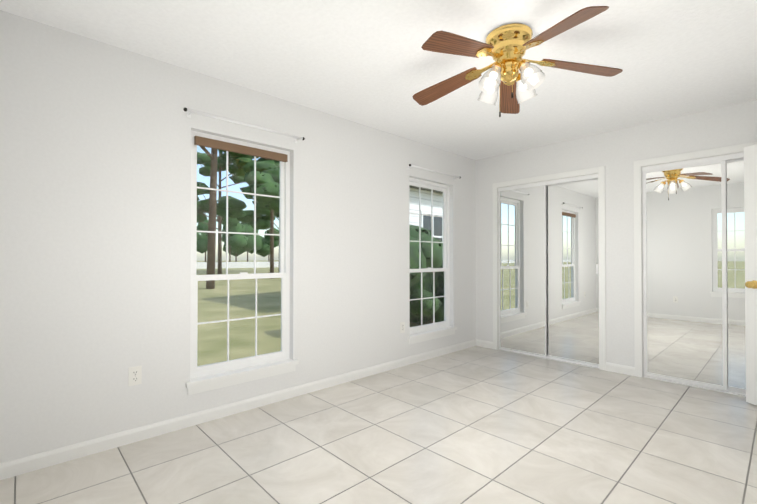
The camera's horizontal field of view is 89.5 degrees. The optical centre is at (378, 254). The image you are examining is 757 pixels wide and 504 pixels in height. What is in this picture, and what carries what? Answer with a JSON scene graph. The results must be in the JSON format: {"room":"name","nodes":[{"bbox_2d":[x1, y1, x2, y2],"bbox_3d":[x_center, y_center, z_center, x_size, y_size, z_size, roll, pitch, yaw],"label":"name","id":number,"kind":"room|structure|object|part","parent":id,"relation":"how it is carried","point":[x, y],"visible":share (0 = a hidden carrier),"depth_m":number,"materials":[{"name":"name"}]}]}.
{"room":"empty bedroom","nodes":[
{"label":"empty bedroom","id":0,"kind":"room"},
{"bbox_2d":[0,10,475,462],"bbox_3d":[-0.414,-0.044,3.539,4.792,2.440,0.140,0,-1,-43],"label":"wall","id":1,"kind":"structure","parent":0,"point":[95,208],"depth_m":2.44,"materials":[{"name":"paint"}]},
{"bbox_2d":[128,365,141,385],"bbox_3d":[-1.523,0.757,2.390,0.070,0.115,0.008,0,-1,-43],"label":"electrical outlet","id":2,"kind":"object","parent":1,"relation":"attached to","point":[135,375],"visible":1,"depth_m":2.39,"materials":[{"name":"white plastic"}]},
{"bbox_2d":[0,339,479,479],"bbox_3d":[-0.361,1.135,3.473,4.512,0.082,0.014,0,-1,-43],"label":"baseboard","id":3,"kind":"structure","parent":1,"relation":"attached to","point":[20,466],"depth_m":2.60,"materials":[{"name":"white wood"}]},
{"bbox_2d":[185,130,298,394],"bbox_3d":[-1.025,0.041,2.924,0.860,1.830,0.150,0,-1,-43],"label":"window","id":4,"kind":"structure","parent":1,"relation":"in","point":[212,376],"depth_m":2.92,"materials":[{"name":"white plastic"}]},
{"bbox_2d":[183,108,304,142],"bbox_3d":[-0.973,-0.964,2.881,0.937,0.050,0.067,0,-1,-43],"label":"curtain rod","id":5,"kind":"object","parent":1,"relation":"attached to","point":[189,111],"visible":1,"depth_m":2.80,"materials":[{"name":"white metal"}]},
{"bbox_2d":[400,322,404,332],"bbox_3d":[0.257,0.771,4.060,0.070,0.115,0.008,0,-1,-43],"label":"electrical outlet","id":6,"kind":"object","parent":1,"relation":"attached to","point":[402,327],"visible":1,"depth_m":4.05,"materials":[{"name":"white plastic"}]},
{"bbox_2d":[408,177,456,344],"bbox_3d":[0.601,0.054,4.450,0.860,1.830,0.150,0,-1,-43],"label":"window","id":7,"kind":"structure","parent":1,"relation":"in","point":[430,331],"depth_m":4.55,"materials":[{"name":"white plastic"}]},
{"bbox_2d":[408,164,460,179],"bbox_3d":[0.653,-0.951,4.406,0.937,0.050,0.067,0,-1,-43],"label":"curtain rod","id":8,"kind":"object","parent":1,"relation":"attached to","point":[409,165],"visible":1,"depth_m":4.34,"materials":[{"name":"white metal"}]},
{"bbox_2d":[0,346,756,503],"bbox_3d":[1.484,1.204,2.018,5.492,0.080,4.940,0,-1,-43],"label":"floor","id":9,"kind":"structure","parent":0,"point":[477,425],"depth_m":2.30,"materials":[{"name":"tile"}]},
{"bbox_2d":[0,0,756,159],"bbox_3d":[1.484,-1.316,2.039,5.492,0.080,4.940,0,-1,-43],"label":"ceiling","id":10,"kind":"structure","parent":0,"point":[372,64],"depth_m":2.43,"materials":[{"name":"paint"}]},
{"bbox_2d":[413,6,622,116],"bbox_3d":[0.723,-1.042,2.216,1.202,0.465,1.206,0,-1,-43],"label":"ceiling fan","id":11,"kind":"object","parent":10,"relation":"hanging from","point":[506,46],"visible":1,"depth_m":2.15,"materials":[{"name":"brown wood"}]},
{"bbox_3d":[0.434,-1.082,2.465,0.450,0.006,0.140,-12,-19,37],"label":"blade","id":12,"kind":"part","parent":11,"relation":"part of","materials":[{"name":"brown wood"}]},
{"label":"blade","id":13,"kind":"part","parent":11,"relation":"part of","materials":[{"name":"brown wood"}]},
{"bbox_3d":[0.890,-1.081,2.601,0.140,0.006,0.450,11,-6,21],"label":"blade","id":14,"kind":"part","parent":11,"relation":"part of","materials":[{"name":"brown wood"}]},
{"bbox_3d":[0.873,-1.087,1.831,0.140,0.006,0.450,-11,12,-15],"label":"blade","id":15,"kind":"part","parent":11,"relation":"part of","materials":[{"name":"brown wood"}]},
{"bbox_3d":[1.162,-1.084,2.210,0.450,0.006,0.140,9,11,1],"label":"blade","id":16,"kind":"part","parent":11,"relation":"part of","materials":[{"name":"brown wood"}]},
{"bbox_2d":[475,100,756,366],"bbox_3d":[2.677,-0.039,4.053,0.700,2.440,3.340,0,-1,-43],"label":"wall","id":17,"kind":"structure","parent":0,"point":[616,153],"depth_m":3.85,"materials":[{"name":"paint"}]},
{"bbox_2d":[498,174,598,368],"bbox_3d":[1.926,0.171,4.410,0.070,2.026,1.142,0,-1,-43],"label":"mirror","id":18,"kind":"object","parent":17,"relation":"attached to","point":[548,274],"visible":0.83,"depth_m":4.37,"materials":[{"name":"clear glass"}]},
{"bbox_2d":[493,166,605,370],"bbox_3d":[1.920,0.138,4.405,0.111,2.092,1.274,0,-1,-43],"label":"trim","id":19,"kind":"structure","parent":17,"relation":"attached to","point":[600,171],"depth_m":4.04,"materials":[{"name":"white wood"}]},
{"bbox_2d":[642,153,745,396],"bbox_3d":[2.978,0.161,3.288,0.070,2.026,1.167,0,-1,-43],"label":"mirror","id":20,"kind":"object","parent":17,"relation":"attached to","point":[693,274],"visible":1,"depth_m":3.41,"materials":[{"name":"clear glass"}]},
{"bbox_2d":[633,142,756,376],"bbox_3d":[2.972,0.128,3.284,0.111,2.092,1.299,0,-1,-43],"label":"trim","id":21,"kind":"structure","parent":17,"relation":"attached to","point":[638,262],"depth_m":3.68,"materials":[{"name":"white wood"}]},
{"label":"outside","id":22,"kind":"structure","parent":0,"visible":0},
{"bbox_2d":[196,260,432,365],"bbox_3d":[-49.909,2.293,52.974,520.000,0.500,380.000,0,-1,-43],"label":"ground","id":23,"kind":"structure","parent":22,"point":[211,295],"depth_m":10.46,"materials":[{"name":"green plant"}]},
{"bbox_2d":[200,146,217,288],"bbox_3d":[-7.838,-7.066,19.538,8.928,17.669,5.891,0,-1,-43],"label":"tree","id":24,"kind":"object","parent":23,"relation":"on","point":[212,244],"depth_m":19.81,"materials":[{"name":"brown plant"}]},
{"bbox_2d":[197,149,258,273],"bbox_3d":[-15.681,-6.052,35.309,10.477,15.891,11.037,0,-1,-43],"label":"tree","id":25,"kind":"object","parent":23,"relation":"on","point":[233,171],"depth_m":33.62,"materials":[{"name":"green plant"}]},
{"bbox_2d":[196,262,278,268],"bbox_3d":[-44.435,1.544,47.146,520.000,0.900,8.000,0,-1,-43],"label":"road","id":26,"kind":"structure","parent":23,"relation":"on","point":[200,265],"depth_m":62.25,"materials":[{"name":"grey asphalt"}]},
{"bbox_2d":[197,216,278,261],"bbox_3d":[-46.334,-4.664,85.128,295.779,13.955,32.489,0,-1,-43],"label":"tree","id":27,"kind":"object","parent":23,"relation":"on","point":[263,246],"depth_m":89.81,"materials":[{"name":"green plant"}]},
{"bbox_2d":[237,199,278,233],"bbox_3d":[-11.174,-5.040,43.143,9.979,14.000,8.996,0,-1,-43],"label":"tree","id":28,"kind":"object","parent":23,"relation":"on","point":[264,213],"depth_m":40.19,"materials":[{"name":"green plant"}]},
{"bbox_2d":[240,158,279,278],"bbox_3d":[-8.141,-4.576,30.251,7.494,12.855,7.462,0,-1,-43],"label":"tree","id":29,"kind":"object","parent":23,"relation":"on","point":[263,184],"depth_m":27.22,"materials":[{"name":"green plant"}]},
{"bbox_2d":[409,185,442,241],"bbox_3d":[6.029,-0.969,18.959,19.800,5.450,5.600,0,-1,-43],"label":"house","id":30,"kind":"structure","parent":23,"relation":"on","point":[425,200],"depth_m":11.35,"materials":[{"name":"white"}]},
{"bbox_2d":[410,225,443,323],"bbox_3d":[2.792,0.540,10.333,8.922,2.550,2.471,0,-1,-43],"label":"bush","id":31,"kind":"object","parent":23,"relation":"on","point":[439,290],"depth_m":8.24,"materials":[{"name":"green plant"}]},
{"bbox_3d":[2.808,0.112,1.981,0.904,2.102,0.172,0,-1,-43],"label":"door frame","id":32,"kind":"structure","parent":0,"visible":0},
{"bbox_2d":[744,144,756,404],"bbox_3d":[2.963,0.149,2.662,0.035,2.015,0.740,0,0,-7],"label":"entry door","id":33,"kind":"structure","parent":32,"relation":"attached to","point":[750,183],"depth_m":2.98,"materials":[{"name":"white wood"}]},
{"bbox_2d":[745,280,756,288],"bbox_3d":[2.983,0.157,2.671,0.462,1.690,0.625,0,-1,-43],"label":"door knob","id":34,"kind":"object","parent":33,"relation":"attached to","point":[751,284],"visible":1,"depth_m":2.94,"materials":[{"name":"gold metal"}]}
]}

